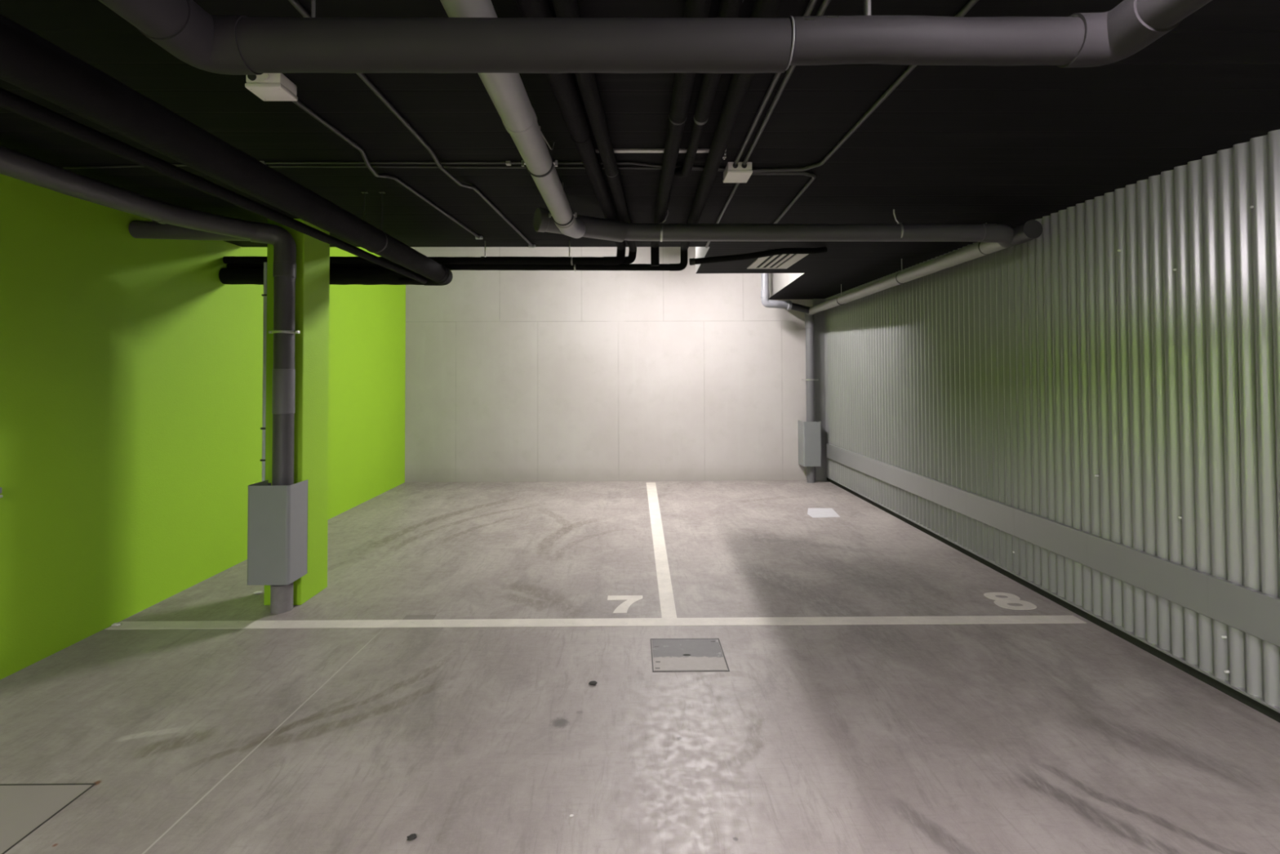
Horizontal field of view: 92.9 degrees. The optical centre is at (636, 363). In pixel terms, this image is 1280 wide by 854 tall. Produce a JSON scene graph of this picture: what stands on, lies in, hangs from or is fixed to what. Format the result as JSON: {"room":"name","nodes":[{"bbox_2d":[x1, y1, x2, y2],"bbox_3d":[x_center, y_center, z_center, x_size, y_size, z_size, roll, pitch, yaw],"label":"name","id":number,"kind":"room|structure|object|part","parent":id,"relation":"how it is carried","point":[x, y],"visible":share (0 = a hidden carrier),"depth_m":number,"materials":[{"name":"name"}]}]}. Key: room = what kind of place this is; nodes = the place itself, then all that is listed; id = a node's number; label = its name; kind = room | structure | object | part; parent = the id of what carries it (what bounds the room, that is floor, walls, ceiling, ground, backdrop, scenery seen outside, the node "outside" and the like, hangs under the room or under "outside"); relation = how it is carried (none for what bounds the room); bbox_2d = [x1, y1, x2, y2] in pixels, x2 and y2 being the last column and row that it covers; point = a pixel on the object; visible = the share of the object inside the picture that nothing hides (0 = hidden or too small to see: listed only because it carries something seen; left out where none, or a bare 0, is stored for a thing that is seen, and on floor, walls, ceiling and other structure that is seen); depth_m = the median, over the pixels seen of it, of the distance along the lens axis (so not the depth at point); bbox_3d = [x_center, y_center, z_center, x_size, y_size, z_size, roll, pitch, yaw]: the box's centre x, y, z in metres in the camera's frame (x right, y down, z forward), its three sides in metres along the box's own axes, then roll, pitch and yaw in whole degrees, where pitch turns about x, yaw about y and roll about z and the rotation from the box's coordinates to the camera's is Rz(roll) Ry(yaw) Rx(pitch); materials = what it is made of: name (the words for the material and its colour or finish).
{"room":"parking garage","nodes":[
{"label":"parking garage","id":0,"kind":"room"},
{"bbox_2d":[0,173,405,679],"bbox_3d":[-3.266,-0.232,2.681,0.200,3.600,12.405,0,-1,-1],"label":"wall","id":1,"kind":"structure","parent":0,"point":[131,375],"depth_m":3.82,"materials":[{"name":"green paint"}]},
{"bbox_2d":[404,246,812,482],"bbox_3d":[-0.144,-0.114,8.823,6.356,3.600,0.200,0,-1,0],"label":"wall","id":2,"kind":"structure","parent":0,"point":[684,375],"depth_m":8.71,"materials":[{"name":"paint"}]},
{"bbox_2d":[798,420,821,466],"bbox_3d":[2.442,1.124,8.582,0.255,0.621,0.270,0,-1,0],"label":"guard","id":3,"kind":"object","parent":2,"relation":"attached to","point":[809,433],"visible":0.98,"depth_m":8.45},
{"bbox_2d":[812,298,826,480],"bbox_3d":[2.616,0.374,8.704,0.160,2.600,0.060,0,-1,0],"label":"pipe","id":4,"kind":"structure","parent":2,"relation":"attached to","point":[819,317],"depth_m":8.68,"materials":[{"name":"grey metal"}]},
{"bbox_2d":[0,480,1279,853],"bbox_3d":[-0.165,1.659,2.765,6.900,0.200,12.600,0,-1,0],"label":"floor","id":5,"kind":"structure","parent":0,"point":[1030,738],"depth_m":2.70,"materials":[{"name":"concrete"}]},
{"bbox_2d":[0,782,96,853],"bbox_3d":[-2.403,1.546,1.843,0.812,0.002,0.806,0,-1,0],"label":"access cover","id":6,"kind":"object","parent":5,"relation":"on","point":[24,807],"visible":1,"depth_m":2.14,"materials":[{"name":"metal"}]},
{"bbox_2d":[263,218,329,604],"bbox_3d":[-2.338,0.296,4.202,0.245,2.600,0.350,0,-1,0],"label":"column","id":7,"kind":"structure","parent":5,"relation":"on","point":[313,255],"depth_m":4.13,"materials":[{"name":"green paint"}]},
{"bbox_2d":[0,146,299,613],"bbox_3d":[-2.678,0.292,1.529,0.992,2.500,4.990,0,-1,0],"label":"drainpipe","id":8,"kind":"object","parent":7,"relation":"attached to","point":[170,221],"visible":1,"depth_m":3.85,"materials":[{"name":"grey plastic"}]},
{"bbox_2d":[260,262,266,480],"bbox_3d":[-2.482,0.149,4.064,0.042,1.650,0.038,0,-1,0],"label":"conduit","id":9,"kind":"object","parent":7,"relation":"attached to","point":[264,295],"visible":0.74,"depth_m":4.05,"materials":[{"name":"metal"}]},
{"bbox_2d":[247,479,307,585],"bbox_3d":[-2.305,1.074,3.902,0.266,0.616,0.222,0,-1,0],"label":"guard","id":10,"kind":"object","parent":7,"relation":"attached to","point":[277,515],"visible":1,"depth_m":3.79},
{"bbox_2d":[406,833,417,840],"bbox_3d":[-0.732,1.540,1.975,0.031,0.009,0.027,0,-1,-30],"label":"clump","id":11,"kind":"object","parent":5,"relation":"on","point":[412,836],"visible":1,"depth_m":1.97,"materials":[{"name":"black"}]},
{"bbox_2d":[402,614,436,619],"bbox_3d":[-1.356,1.584,3.786,0.189,0.001,0.087,0,-1,0],"label":"cover","id":12,"kind":"object","parent":5,"relation":"on","point":[407,616],"visible":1,"depth_m":3.79,"materials":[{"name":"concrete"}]},
{"bbox_2d":[588,680,596,685],"bbox_3d":[-0.214,1.558,2.963,0.043,0.011,0.032,0,-1,0],"label":"clump","id":13,"kind":"object","parent":5,"relation":"on","point":[592,682],"visible":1,"depth_m":2.96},
{"bbox_2d":[105,615,1086,629],"bbox_3d":[-0.229,1.578,3.708,5.892,0.002,0.115,0,-1,0],"label":"painted line","id":14,"kind":"object","parent":5,"relation":"on","point":[953,619],"visible":1,"depth_m":3.71,"materials":[{"name":"paint"}]},
{"bbox_2d":[111,622,121,626],"bbox_3d":[-3.153,1.581,3.685,0.053,0.016,0.048,0,-1,0],"label":"chip","id":15,"kind":"object","parent":14,"relation":"on","point":[117,623],"visible":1,"depth_m":3.68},
{"bbox_2d":[607,595,642,613],"bbox_3d":[-0.078,1.584,4.005,0.238,0.002,0.305,0,-1,0],"label":"painted number","id":16,"kind":"object","parent":5,"relation":"on","point":[624,606],"visible":1,"depth_m":4.08,"materials":[{"name":"paint"}]},
{"bbox_2d":[646,482,676,617],"bbox_3d":[0.209,1.628,6.169,0.144,0.002,4.800,0,-1,0],"label":"painted line","id":17,"kind":"object","parent":5,"relation":"on","point":[668,608],"visible":1,"depth_m":5.01,"materials":[{"name":"paint"}]},
{"bbox_2d":[649,638,729,671],"bbox_3d":[0.274,1.567,3.278,0.393,0.003,0.387,0,-1,0],"label":"manhole cover","id":18,"kind":"object","parent":5,"relation":"on","point":[669,655],"visible":1,"depth_m":3.25,"materials":[{"name":"metal"}]},
{"bbox_2d":[802,312,818,483],"bbox_3d":[2.447,0.440,8.551,0.220,2.462,0.166,0,-1,0],"label":"drainpipe","id":19,"kind":"object","parent":5,"relation":"on","point":[810,380],"visible":0.74,"depth_m":8.53,"materials":[{"name":"metal"}]},
{"bbox_2d":[807,507,839,517],"bbox_3d":[2.026,1.632,6.647,0.360,0.002,0.470,0,-1,0],"label":"access cover","id":20,"kind":"object","parent":5,"relation":"on","point":[812,512],"depth_m":6.62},
{"bbox_2d":[983,591,1036,609],"bbox_3d":[2.470,1.576,4.038,0.244,0.002,0.309,0,-1,0],"label":"painted number","id":21,"kind":"object","parent":5,"relation":"on","point":[1001,602],"visible":1,"depth_m":4.02,"materials":[{"name":"paint"}]},
{"bbox_2d":[0,0,1279,299],"bbox_3d":[-0.175,-1.490,2.641,6.700,1.108,12.220,0,-1,0],"label":"ceiling","id":22,"kind":"structure","parent":0,"point":[1012,146],"depth_m":2.55,"materials":[{"name":"black paint"}]},
{"bbox_2d":[0,87,426,284],"bbox_3d":[-1.602,-0.665,1.877,0.217,0.095,5.627,0,-1,-2],"label":"insulated pipe","id":23,"kind":"object","parent":22,"relation":"hanging from","point":[12,102],"visible":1,"depth_m":2.05,"materials":[{"name":"black plastic"}]},
{"bbox_2d":[0,13,453,285],"bbox_3d":[-2.291,-0.830,1.936,1.807,0.367,5.759,0,-1,0],"label":"insulated pipe","id":24,"kind":"object","parent":22,"relation":"hanging from","point":[29,62],"visible":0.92,"depth_m":1.95,"materials":[{"name":"black plastic"}]},
{"bbox_3d":[-1.549,-0.853,3.457,0.007,0.262,0.007,-1,-1,22],"label":"hanger rod","id":25,"kind":"part","parent":24,"relation":"part of","materials":[{"name":"grey metal"}]},
{"bbox_3d":[-1.449,-0.854,3.458,0.007,0.262,0.007,-1,-1,22],"label":"hanger rod","id":26,"kind":"part","parent":24,"relation":"part of","materials":[{"name":"grey metal"}]},
{"bbox_2d":[244,73,297,101],"bbox_3d":[-1.274,-0.966,2.121,0.124,0.057,0.115,0,-1,0],"label":"junction box","id":27,"kind":"object","parent":22,"relation":"attached to","point":[267,86],"visible":0.88,"depth_m":2.09,"materials":[{"name":"plastic"}]},
{"bbox_3d":[-1.274,-0.946,2.123,0.124,0.016,0.109,0,-1,0],"label":"lid","id":28,"kind":"part","parent":27,"relation":"part of","materials":[{"name":"plastic"}]},
{"bbox_2d":[292,100,483,239],"bbox_3d":[-1.261,-0.958,3.408,0.089,0.056,2.452,0,-1,2],"label":"conduit","id":29,"kind":"object","parent":22,"relation":"attached to","point":[298,103],"visible":0.98,"depth_m":2.91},
{"bbox_2d":[58,160,724,169],"bbox_3d":[-1.316,-0.972,2.998,3.521,0.017,0.109,0,-1,0],"label":"conduit","id":30,"kind":"object","parent":22,"relation":"attached to","point":[507,162],"visible":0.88,"depth_m":2.96,"materials":[{"name":"metal"}]},
{"bbox_2d":[288,0,535,248],"bbox_3d":[-0.920,-0.981,2.230,0.105,0.067,5.432,0,-1,1],"label":"conduit","id":31,"kind":"object","parent":22,"relation":"attached to","point":[295,3],"visible":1,"depth_m":2.58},
{"bbox_2d":[222,0,626,265],"bbox_3d":[-1.624,-0.926,1.929,3.140,0.203,5.737,0,-1,0],"label":"insulated pipe","id":32,"kind":"object","parent":22,"relation":"hanging from","point":[562,86],"visible":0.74,"depth_m":2.94,"materials":[{"name":"black plastic"}]},
{"bbox_2d":[267,165,724,171],"bbox_3d":[-0.765,-0.976,3.031,2.422,0.011,0.035,0,-1,-2],"label":"conduit","id":33,"kind":"object","parent":22,"relation":"attached to","point":[356,166],"visible":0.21,"depth_m":3.02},
{"bbox_2d":[226,0,782,271],"bbox_3d":[-1.390,-0.894,1.957,3.636,0.216,5.778,0,-1,0],"label":"insulated pipe","id":34,"kind":"object","parent":22,"relation":"hanging from","point":[740,84],"visible":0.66,"depth_m":3.15,"materials":[{"name":"black plastic"}]},
{"bbox_2d":[440,0,586,238],"bbox_3d":[-0.421,-0.905,1.373,0.167,0.252,4.595,0,-1,1],"label":"pipe","id":35,"kind":"object","parent":22,"relation":"hanging from","point":[507,92],"visible":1,"depth_m":2.09,"materials":[{"name":"plastic"}]},
{"bbox_2d":[540,130,554,150],"bbox_3d":[-0.394,-0.973,1.969,0.024,0.072,1.502,0,-1,1],"label":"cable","id":36,"kind":"object","parent":22,"relation":"hanging from","point":[540,131],"visible":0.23,"depth_m":2.57,"materials":[{"name":"plastic"}]},
{"bbox_2d":[480,0,636,263],"bbox_3d":[-0.587,-0.927,1.979,1.263,0.152,5.817,0,-1,0],"label":"insulated pipe","id":37,"kind":"object","parent":22,"relation":"attached to","point":[587,82],"visible":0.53,"depth_m":2.41,"materials":[{"name":"black plastic"}]},
{"bbox_2d":[97,0,1212,75],"bbox_3d":[0.060,-0.863,0.264,2.181,0.352,2.370,0,-1,0],"label":"insulated pipe","id":38,"kind":"object","parent":22,"relation":"hanging from","point":[228,45],"visible":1,"depth_m":1.34,"materials":[{"name":"grey plastic"}]},
{"bbox_3d":[-0.733,-0.894,1.380,0.008,0.237,0.008,0,-1,-23],"label":"hanger rod","id":39,"kind":"part","parent":38,"relation":"part of","materials":[{"name":"metal"}]},
{"bbox_2d":[595,148,726,159],"bbox_3d":[0.100,-0.970,2.809,0.628,0.056,0.029,0,-1,0],"label":"strut","id":40,"kind":"object","parent":22,"relation":"attached to","point":[615,150],"visible":0.52,"depth_m":2.80,"materials":[{"name":"metal"}]},
{"bbox_2d":[650,0,711,266],"bbox_3d":[0.160,-0.910,1.904,0.071,0.196,5.648,0,-1,0],"label":"insulated pipe","id":41,"kind":"object","parent":22,"relation":"attached to","point":[683,82],"visible":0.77,"depth_m":2.38,"materials":[{"name":"black plastic"}]},
{"bbox_2d":[674,0,742,177],"bbox_3d":[0.236,-0.977,1.082,0.097,0.124,4.000,0,-1,0],"label":"insulated pipe","id":42,"kind":"object","parent":22,"relation":"attached to","point":[727,8],"visible":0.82,"depth_m":2.17,"materials":[{"name":"black plastic"}]},
{"bbox_2d":[705,182,739,248],"bbox_3d":[0.554,-0.964,4.056,0.026,0.035,1.841,0,-1,1],"label":"conduit","id":43,"kind":"object","parent":22,"relation":"attached to","point":[736,184],"visible":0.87,"depth_m":3.69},
{"bbox_2d":[723,161,752,182],"bbox_3d":[0.506,-0.960,3.054,0.124,0.059,0.165,0,-1,0],"label":"junction box","id":44,"kind":"object","parent":22,"relation":"attached to","point":[740,173],"visible":0.96,"depth_m":2.98,"materials":[{"name":"plastic"}]},
{"bbox_3d":[0.506,-0.939,3.057,0.124,0.016,0.159,0,-1,0],"label":"lid","id":45,"kind":"part","parent":44,"relation":"part of","materials":[{"name":"plastic"}]},
{"bbox_2d":[688,246,826,265],"bbox_3d":[0.999,-0.869,4.866,1.180,0.193,0.144,0,-1,-12],"label":"pipe","id":46,"kind":"object","parent":22,"relation":"hanging from","point":[692,261],"visible":1,"depth_m":4.79,"materials":[{"name":"plastic"}]},
{"bbox_2d":[533,208,1013,248],"bbox_3d":[0.917,-0.869,3.838,3.096,0.238,0.359,0,-1,-7],"label":"pipe","id":47,"kind":"object","parent":22,"relation":"attached to","point":[596,228],"visible":0.99,"depth_m":3.82,"materials":[{"name":"metal"}]},
{"bbox_3d":[0.177,-0.934,3.862,0.050,0.103,0.009,0,-1,0],"label":"hanger rod","id":48,"kind":"part","parent":47,"relation":"part of","materials":[{"name":"metal"}]},
{"bbox_3d":[1.652,-0.939,3.873,0.038,0.102,0.009,0,-1,0],"label":"hanger rod","id":49,"kind":"part","parent":47,"relation":"part of","materials":[{"name":"metal"}]},
{"bbox_2d":[733,0,817,165],"bbox_3d":[0.487,-0.998,1.250,0.024,0.049,3.450,0,-1,0],"label":"conduit","id":50,"kind":"object","parent":22,"relation":"attached to","point":[811,6],"visible":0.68,"depth_m":2.29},
{"bbox_2d":[746,248,808,268],"bbox_3d":[1.302,-0.956,5.604,0.395,0.020,0.945,0,-1,0],"label":"ceiling vent","id":51,"kind":"object","parent":22,"relation":"in","point":[785,260],"visible":0.7,"depth_m":5.67,"materials":[{"name":"white metal"}]},
{"bbox_2d":[751,171,816,223],"bbox_3d":[0.917,-0.969,3.723,0.339,0.030,1.380,-1,-1,16],"label":"conduit","id":52,"kind":"object","parent":22,"relation":"attached to","point":[812,175],"visible":0.88,"depth_m":3.16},
{"bbox_2d":[742,0,831,165],"bbox_3d":[0.524,-0.998,1.250,0.028,0.049,3.450,0,-1,0],"label":"conduit","id":53,"kind":"object","parent":22,"relation":"attached to","point":[824,4],"visible":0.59,"depth_m":2.25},
{"bbox_2d":[751,0,978,172],"bbox_3d":[0.914,-0.994,1.677,0.330,0.044,2.882,0,-1,-7],"label":"conduit","id":54,"kind":"object","parent":22,"relation":"attached to","point":[971,3],"visible":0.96,"depth_m":2.44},
{"bbox_2d":[808,219,1042,315],"bbox_3d":[2.437,-0.843,6.137,0.119,0.263,4.801,0,-1,0],"label":"pipe","id":55,"kind":"object","parent":22,"relation":"attached to","point":[1031,229],"visible":0.84,"depth_m":4.83,"materials":[{"name":"metal"}]},
{"bbox_2d":[824,129,1279,706],"bbox_3d":[2.755,0.203,2.627,0.053,2.554,12.220,0,-1,0],"label":"wall","id":56,"kind":"structure","parent":0,"point":[1112,372],"depth_m":3.50,"materials":[{"name":"grey metal"}]},
{"bbox_2d":[826,443,1279,646],"bbox_3d":[2.725,1.097,2.523,0.028,0.198,12.050,0,-1,0],"label":"rail","id":57,"kind":"object","parent":56,"relation":"attached to","point":[1255,613],"visible":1,"depth_m":3.47,"materials":[{"name":"grey metal"}]},
{"bbox_2d":[826,475,1279,712],"bbox_3d":[2.748,1.481,2.570,0.031,0.012,12.160,0,-1,0],"label":"trim","id":58,"kind":"structure","parent":56,"relation":"attached to","point":[1211,674],"depth_m":3.46,"materials":[{"name":"black rubber"}]},
{"bbox_2d":[826,477,1279,722],"bbox_3d":[2.781,1.512,2.599,0.030,0.066,12.220,0,-1,0],"label":"baseboard","id":59,"kind":"structure","parent":56,"relation":"attached to","point":[1256,705],"depth_m":3.54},
{"bbox_3d":[-0.658,-1.887,6.937,5.600,0.170,4.000,0,-1,0],"label":"ceiling","id":60,"kind":"structure","parent":0,"visible":0},
{"bbox_2d":[760,273,809,313],"bbox_3d":[2.046,-1.239,8.316,0.752,1.088,0.167,0,-1,-18],"label":"pipe","id":61,"kind":"object","parent":60,"relation":"attached to","point":[766,302],"visible":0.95,"depth_m":8.21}
]}

